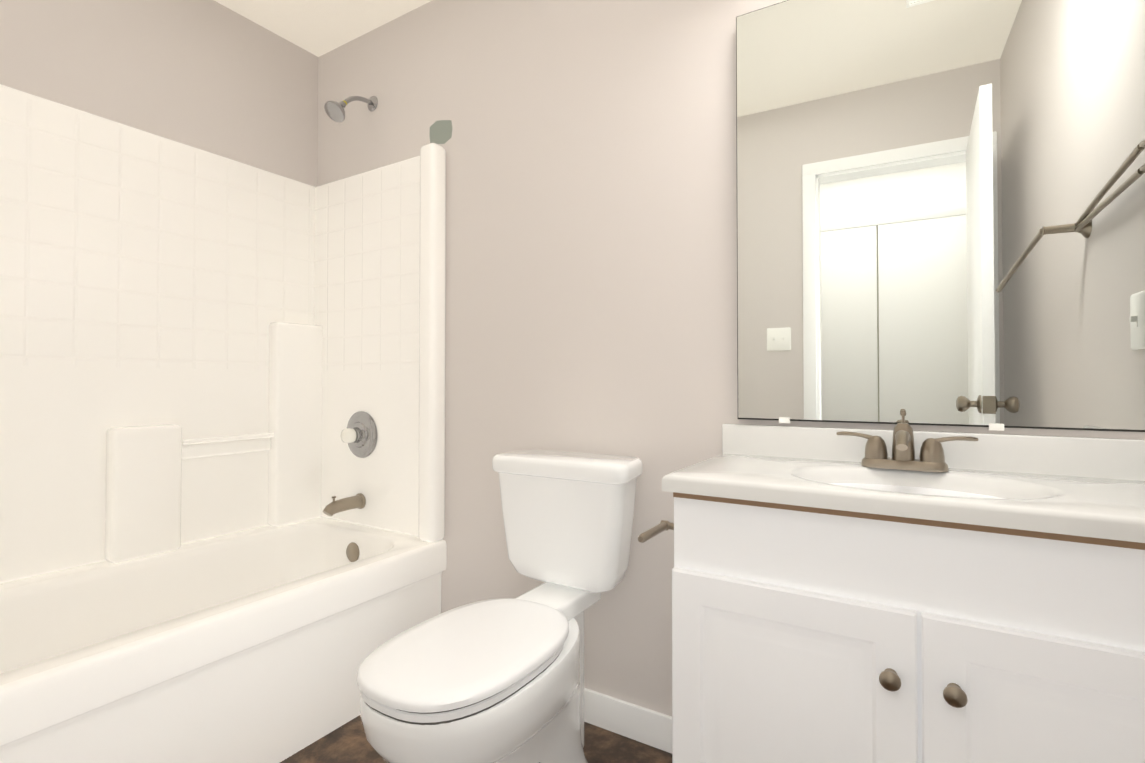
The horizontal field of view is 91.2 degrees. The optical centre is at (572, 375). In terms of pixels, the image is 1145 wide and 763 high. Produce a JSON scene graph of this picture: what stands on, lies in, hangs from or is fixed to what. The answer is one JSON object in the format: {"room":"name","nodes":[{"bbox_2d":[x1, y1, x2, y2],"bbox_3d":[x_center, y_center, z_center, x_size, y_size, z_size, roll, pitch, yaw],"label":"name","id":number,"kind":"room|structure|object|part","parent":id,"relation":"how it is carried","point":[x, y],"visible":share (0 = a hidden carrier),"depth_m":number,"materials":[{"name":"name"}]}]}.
{"room":"bathroom","nodes":[
{"label":"bathroom","id":0,"kind":"room"},
{"bbox_2d":[0,0,317,186],"bbox_3d":[-1.574,-0.172,1.705,0.110,2.400,1.670,-1,-1,32],"label":"wall","id":1,"kind":"structure","parent":0,"point":[214,77],"depth_m":1.95,"materials":[{"name":"grey paint"}]},
{"bbox_2d":[214,0,431,56],"bbox_3d":[-0.404,-1.431,1.066,2.790,0.100,1.780,-1,-1,32],"label":"ceiling","id":2,"kind":"structure","parent":0,"point":[317,28],"depth_m":2.14,"materials":[{"name":"white paint"}]},
{"bbox_2d":[280,715,671,762],"bbox_3d":[-0.404,1.068,1.031,2.790,0.100,1.780,-1,-1,32],"label":"floor","id":3,"kind":"structure","parent":0,"point":[347,742],"depth_m":1.54,"materials":[{"name":"tile"}]},
{"bbox_2d":[0,84,446,762],"bbox_3d":[-1.171,-0.042,1.521,0.762,2.135,1.556,-1,-1,32],"label":"bathtub","id":4,"kind":"object","parent":3,"relation":"on","point":[222,458],"visible":1,"depth_m":1.80,"materials":[{"name":"white plastic"}]},
{"bbox_2d":[323,493,365,516],"bbox_3d":[-0.860,0.483,2.101,0.060,0.073,0.159,-1,-1,32],"label":"tub spout","id":5,"kind":"object","parent":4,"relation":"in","point":[357,502],"depth_m":2.10,"materials":[{"name":"brown metal"}]},
{"bbox_3d":[-0.847,0.229,2.117,0.058,0.058,0.046,-1,-1,32],"label":"shower valve knob","id":6,"kind":"part","parent":4,"relation":"part of","materials":[{"name":"white plastic"}]},
{"bbox_2d":[346,542,359,561],"bbox_3d":[-0.817,0.658,2.083,0.072,0.072,0.014,-1,-1,32],"label":"overflow drain","id":7,"kind":"object","parent":4,"relation":"in","point":[352,548],"depth_m":2.08,"materials":[{"name":"brown metal"}]},
{"bbox_3d":[-0.825,0.229,2.153,0.180,0.180,0.040,-1,-1,32],"label":"shower valve trim","id":8,"kind":"part","parent":4,"relation":"part of","materials":[{"name":"silver metal"}]},
{"bbox_2d":[357,450,642,762],"bbox_3d":[-0.152,0.623,1.323,0.425,0.800,0.739,-1,-1,32],"label":"toilet","id":9,"kind":"object","parent":3,"relation":"on","point":[500,680],"visible":1,"depth_m":1.26,"materials":[{"name":"white ceramic"}]},
{"bbox_3d":[-0.216,0.594,1.219,0.336,0.045,0.495,-1,-1,32],"label":"seat","id":10,"kind":"part","parent":9,"relation":"part of","materials":[{"name":"white plastic"}]},
{"bbox_2d":[638,410,1144,762],"bbox_3d":[0.607,0.546,1.077,0.886,0.945,0.430,-1,-1,32],"label":"bathroom vanity","id":11,"kind":"object","parent":3,"relation":"on","point":[903,592],"visible":1,"depth_m":0.95,"materials":[{"name":"white wood"}]},
{"bbox_3d":[0.378,0.649,1.011,0.416,0.528,0.018,-1,-1,32],"label":"door","id":12,"kind":"part","parent":11,"relation":"part of","materials":[{"name":"white wood"}]},
{"bbox_2d":[836,410,977,471],"bbox_3d":[0.676,0.136,1.148,0.262,0.122,0.150,-1,-1,32],"label":"faucet","id":13,"kind":"object","parent":11,"relation":"on","point":[931,457],"depth_m":1.17,"materials":[{"name":"brown metal"}]},
{"bbox_3d":[0.724,0.646,0.798,0.385,0.528,0.018,-1,-1,32],"label":"door","id":14,"kind":"part","parent":11,"relation":"part of","materials":[{"name":"white wood"}]},
{"bbox_2d":[317,0,1144,715],"bbox_3d":[0.033,-0.171,1.759,2.790,2.400,0.111,-1,-1,32],"label":"wall","id":15,"kind":"structure","parent":0,"point":[589,146],"depth_m":1.70,"materials":[{"name":"grey paint"}]},
{"bbox_2d":[584,688,671,753],"bbox_3d":[-0.017,0.980,1.701,0.977,0.095,0.014,-1,-1,32],"label":"baseboard","id":16,"kind":"structure","parent":15,"relation":"attached to","point":[652,728],"depth_m":1.58,"materials":[{"name":"white paint"}]},
{"bbox_2d":[736,0,1144,431],"bbox_3d":[0.755,-0.406,1.238,0.775,1.030,0.005,0,-1,30],"label":"mirror edge","id":17,"kind":"object","parent":15,"relation":"attached to","point":[1093,429],"visible":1,"depth_m":1.27,"materials":[{"name":"black"}]},
{"bbox_2d":[737,0,1144,429],"bbox_3d":[0.753,-0.407,1.236,0.770,1.024,0.001,0,-1,30],"label":"mirror","id":18,"kind":"object","parent":17,"relation":"attached to","point":[940,211],"visible":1,"depth_m":1.21,"materials":[{"name":"clear glass"}]},
{"bbox_3d":[0.708,-0.192,0.299,0.110,2.400,1.670,-1,-1,32],"label":"wall","id":19,"kind":"structure","parent":0,"visible":0},
{"bbox_2d":[1139,139,1144,171],"bbox_3d":[0.811,-0.366,0.695,0.125,0.153,0.868,-1,-1,32],"label":"towel rail","id":20,"kind":"object","parent":19,"relation":"attached to","point":[1142,145],"visible":1,"depth_m":1.04,"materials":[{"name":"silver metal"}]}
]}

